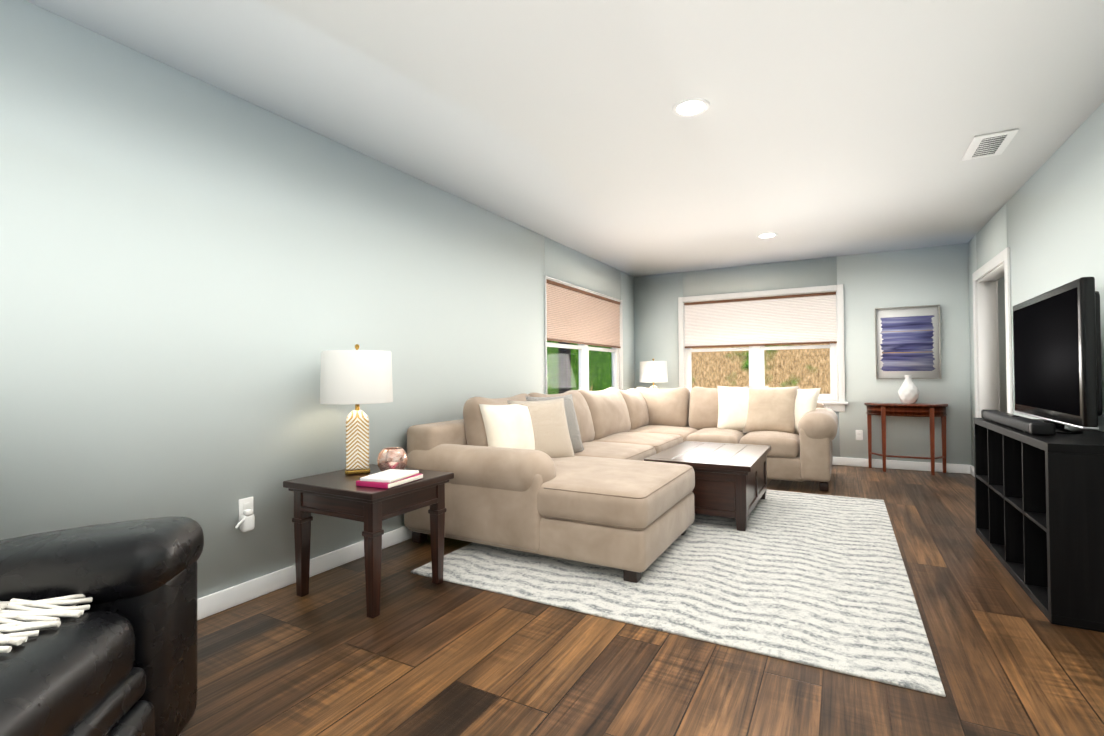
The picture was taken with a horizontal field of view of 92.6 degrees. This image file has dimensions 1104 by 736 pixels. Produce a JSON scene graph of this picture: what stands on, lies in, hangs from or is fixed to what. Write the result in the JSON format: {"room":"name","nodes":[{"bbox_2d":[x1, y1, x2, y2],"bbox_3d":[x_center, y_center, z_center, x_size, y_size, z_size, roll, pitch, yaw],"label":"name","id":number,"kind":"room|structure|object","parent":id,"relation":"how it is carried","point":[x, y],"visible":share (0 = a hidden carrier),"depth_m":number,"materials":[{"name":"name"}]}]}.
{"room":"living room","nodes":[
{"label":"living room","id":0,"kind":"room"},
{"bbox_2d":[0,0,634,598],"bbox_3d":[-1.003,-0.083,3.601,0.140,2.440,8.960,-1,-1,29],"label":"wall","id":1,"kind":"structure","parent":0,"point":[198,276],"depth_m":2.43,"materials":[{"name":"paint"}]},
{"bbox_2d":[235,497,254,531],"bbox_3d":[-1.468,0.707,2.519,0.071,0.155,0.125,-1,-1,29],"label":"outlet","id":2,"kind":"object","parent":1,"relation":"attached to","point":[246,523],"visible":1,"depth_m":2.53,"materials":[{"name":"white plastic"}]},
{"bbox_2d":[197,526,411,620],"bbox_3d":[-0.925,1.089,3.549,0.015,0.095,8.680,-1,-1,29],"label":"baseboard","id":3,"kind":"structure","parent":1,"relation":"attached to","point":[222,600],"depth_m":2.69,"materials":[{"name":"paint"}]},
{"bbox_2d":[544,276,622,393],"bbox_3d":[0.383,-0.238,6.070,0.128,1.313,2.044,-1,-1,29],"label":"window","id":4,"kind":"structure","parent":1,"relation":"in","point":[617,354],"depth_m":6.06,"materials":[{"name":"white plastic"}]},
{"bbox_2d":[546,279,620,347],"bbox_3d":[0.406,-0.568,6.060,0.032,0.605,1.996,-1,-1,29],"label":"window blind","id":5,"kind":"object","parent":4,"relation":"attached to","point":[576,316],"visible":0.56,"depth_m":5.90,"materials":[{"name":"brown fabric"}]},
{"bbox_2d":[26,0,1103,276],"bbox_3d":[1.284,-1.389,2.350,5.390,0.100,8.960,-1,-1,29],"label":"ceiling","id":6,"kind":"structure","parent":0,"point":[824,128],"depth_m":2.61,"materials":[{"name":"paint"}]},
{"bbox_2d":[672,98,709,116],"bbox_3d":[0.707,-1.327,2.691,0.188,0.006,0.188,-1,-1,29],"label":"recessed light","id":7,"kind":"object","parent":6,"relation":"in","point":[689,107],"visible":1,"depth_m":2.68,"materials":[{"name":"paint"}]},
{"bbox_2d":[757,233,776,237],"bbox_3d":[2.125,-1.306,5.209,0.188,0.006,0.188,-1,-1,29],"label":"recessed light","id":8,"kind":"object","parent":6,"relation":"in","point":[767,235],"visible":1,"depth_m":5.20,"materials":[{"name":"paint"}]},
{"bbox_2d":[962,129,1018,160],"bbox_3d":[2.620,-1.332,3.166,0.200,0.015,0.380,-1,-1,29],"label":"ceiling vent","id":9,"kind":"object","parent":6,"relation":"in","point":[988,145],"visible":0.98,"depth_m":3.13,"materials":[{"name":"metal"}]},
{"bbox_2d":[179,465,1103,735],"bbox_3d":[1.306,1.151,2.317,5.390,0.100,8.960,-1,-1,29],"label":"floor","id":10,"kind":"structure","parent":0,"point":[419,655],"depth_m":1.95,"materials":[{"name":"brown wood"}]},
{"bbox_2d":[0,516,203,735],"bbox_3d":[-1.459,0.554,1.011,1.036,1.107,1.185,0,-1,-12],"label":"recliner chair","id":11,"kind":"object","parent":10,"relation":"on","point":[98,629],"visible":1,"depth_m":1.34,"materials":[{"name":"black leather"}]},
{"bbox_2d":[0,594,92,652],"bbox_3d":[-1.527,0.299,0.988,0.896,0.596,0.642,0,-1,-12],"label":"throw","id":12,"kind":"object","parent":11,"relation":"on","point":[28,622],"depth_m":1.22,"materials":[{"name":"white fabric"}]},
{"bbox_2d":[283,464,453,618],"bbox_3d":[-0.920,0.840,2.691,0.620,0.570,0.560,-1,-1,29],"label":"end table","id":13,"kind":"object","parent":10,"relation":"on","point":[339,494],"visible":1,"depth_m":2.54,"materials":[{"name":"brown wood"}]},
{"bbox_2d":[320,344,392,474],"bbox_3d":[-1.041,0.214,2.820,0.368,0.684,0.368,0,-1,-21],"label":"table lamp","id":14,"kind":"object","parent":13,"relation":"on","point":[356,377],"visible":1,"depth_m":2.69,"materials":[{"name":"white fabric"}]},
{"bbox_2d":[356,469,422,488],"bbox_3d":[-0.777,0.531,2.547,0.193,0.040,0.260,-1,-1,23],"label":"books","id":15,"kind":"object","parent":13,"relation":"on","point":[388,479],"visible":0.98,"depth_m":2.47,"materials":[{"name":"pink paper"}]},
{"bbox_2d":[377,447,407,471],"bbox_3d":[-0.839,0.488,2.775,0.156,0.132,0.156,-1,-1,29],"label":"glass bowl","id":16,"kind":"object","parent":13,"relation":"on","point":[388,458],"visible":0.81,"depth_m":2.72,"materials":[{"name":"pink glass"}]},
{"bbox_2d":[404,386,837,582],"bbox_3d":[1.045,0.658,4.550,2.480,0.946,3.980,-1,-1,29],"label":"sectional sofa","id":17,"kind":"object","parent":10,"relation":"on","point":[573,475],"visible":0.92,"depth_m":3.42,"materials":[{"name":"fabric"}]},
{"bbox_2d":[411,490,945,696],"bbox_3d":[0.997,1.115,3.653,2.380,0.012,3.040,-1,-1,29],"label":"rug","id":18,"kind":"object","parent":10,"relation":"on","point":[818,580],"visible":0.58,"depth_m":2.66,"materials":[{"name":"white carpet"}]},
{"bbox_2d":[644,441,770,530],"bbox_3d":[1.279,0.889,4.191,0.740,0.448,1.168,-1,-1,29],"label":"coffee table","id":19,"kind":"object","parent":18,"relation":"on","point":[730,480],"visible":0.79,"depth_m":3.71,"materials":[{"name":"brown wood"}]},
{"bbox_2d":[864,403,947,474],"bbox_3d":[3.829,0.755,5.692,0.770,0.735,0.300,-1,-1,29],"label":"console table","id":20,"kind":"object","parent":10,"relation":"on","point":[930,411],"visible":0.98,"depth_m":5.62,"materials":[{"name":"brown wood"}]},
{"bbox_2d":[898,375,918,403],"bbox_3d":[3.861,0.233,5.713,0.196,0.308,0.196,-1,-1,29],"label":"ceramic vase","id":21,"kind":"object","parent":20,"relation":"on","point":[908,391],"visible":1,"depth_m":5.66,"materials":[{"name":"white ceramic"}]},
{"bbox_2d":[973,418,1103,631],"bbox_3d":[2.653,0.710,2.805,0.390,0.770,1.470,-1,-1,29],"label":"tv stand","id":22,"kind":"object","parent":10,"relation":"on","point":[1039,512],"visible":0.98,"depth_m":2.35,"materials":[{"name":"black laminate"}]},
{"bbox_2d":[981,410,1055,435],"bbox_3d":[2.574,0.295,2.949,0.090,0.063,1.055,-1,-1,29],"label":"speaker","id":23,"kind":"object","parent":22,"relation":"on","point":[1031,426],"visible":1,"depth_m":2.70},
{"bbox_2d":[1013,277,1101,433],"bbox_3d":[2.648,-0.036,2.797,0.197,0.721,1.162,-1,-1,30],"label":"tv","id":24,"kind":"object","parent":22,"relation":"on","point":[1057,357],"visible":0.9,"depth_m":2.55,"materials":[{"name":"black plastic"}]},
{"bbox_3d":[1.352,0.860,6.954,0.560,0.600,0.440,-1,-1,29],"label":"end table","id":25,"kind":"object","parent":10,"relation":"on","visible":0},
{"bbox_2d":[639,359,667,388],"bbox_3d":[1.337,0.216,6.945,0.368,0.684,0.368,-1,-1,9],"label":"light","id":26,"kind":"object","parent":25,"relation":"on","point":[653,371],"visible":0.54,"depth_m":6.79,"materials":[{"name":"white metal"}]},
{"bbox_2d":[634,243,1006,464],"bbox_3d":[3.486,-0.089,6.161,5.250,2.440,0.140,-1,-1,29],"label":"wall","id":27,"kind":"structure","parent":0,"point":[923,276],"depth_m":5.99,"materials":[{"name":"paint"}]},
{"bbox_2d":[678,284,847,411],"bbox_3d":[2.563,-0.220,6.623,2.000,1.480,0.165,-1,-1,29],"label":"window","id":28,"kind":"structure","parent":27,"relation":"in","point":[834,400],"depth_m":6.53,"materials":[{"name":"white plastic"}]},
{"bbox_2d":[684,292,836,347],"bbox_3d":[2.554,-0.579,6.618,1.786,0.605,0.032,-1,-1,29],"label":"window blind","id":29,"kind":"object","parent":28,"relation":"attached to","point":[799,319],"visible":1,"depth_m":6.57,"materials":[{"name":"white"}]},
{"bbox_2d":[856,430,862,439],"bbox_3d":[3.524,0.770,6.049,0.072,0.115,0.008,-1,-1,29],"label":"outlet","id":30,"kind":"object","parent":27,"relation":"attached to","point":[859,434],"visible":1,"depth_m":6.04,"materials":[{"name":"white plastic"}]},
{"bbox_2d":[832,457,969,473],"bbox_3d":[2.796,1.094,6.444,3.705,0.095,0.015,-1,-1,29],"label":"baseboard","id":31,"kind":"structure","parent":27,"relation":"attached to","point":[911,465],"depth_m":5.84,"materials":[{"name":"paint"}]},
{"bbox_2d":[875,305,940,378],"bbox_3d":[3.914,-0.277,5.814,0.600,0.800,0.030,-1,-1,29],"label":"picture frame","id":32,"kind":"object","parent":27,"relation":"attached to","point":[907,340],"visible":0.96,"depth_m":5.81,"materials":[{"name":"paper"}]},
{"bbox_2d":[968,102,1103,465],"bbox_3d":[2.342,-0.137,1.676,0.140,2.440,8.820,-1,-1,29],"label":"wall","id":33,"kind":"structure","parent":0,"point":[1045,223],"depth_m":3.30,"materials":[{"name":"paint"}]},
{"bbox_2d":[970,465,974,476],"bbox_3d":[2.315,1.037,1.753,0.015,0.095,8.665,-1,-1,29],"label":"baseboard","id":34,"kind":"structure","parent":33,"relation":"attached to","point":[971,470],"depth_m":5.46,"materials":[{"name":"paint"}]},
{"bbox_2d":[972,247,1012,417],"bbox_3d":[4.011,0.075,4.694,0.180,2.065,1.280,-1,-1,29],"label":"door frame","id":35,"kind":"structure","parent":33,"relation":"attached to","point":[986,340],"depth_m":5.15,"materials":[{"name":"paint"}]},
{"label":"outside","id":36,"kind":"structure","parent":0,"visible":0},
{"bbox_2d":[558,342,570,393],"bbox_3d":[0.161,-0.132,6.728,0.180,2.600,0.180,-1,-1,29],"label":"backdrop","id":37,"kind":"structure","parent":36,"point":[565,359],"depth_m":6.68,"materials":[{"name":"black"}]},
{"bbox_2d":[547,341,611,393],"bbox_3d":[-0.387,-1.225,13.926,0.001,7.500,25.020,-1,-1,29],"label":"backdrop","id":38,"kind":"structure","parent":36,"point":[602,370],"depth_m":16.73,"materials":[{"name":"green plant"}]},
{"bbox_2d":[692,344,829,393],"bbox_3d":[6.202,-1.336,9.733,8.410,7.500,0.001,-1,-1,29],"label":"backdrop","id":39,"kind":"structure","parent":36,"point":[711,375],"depth_m":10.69,"materials":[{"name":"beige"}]}
]}

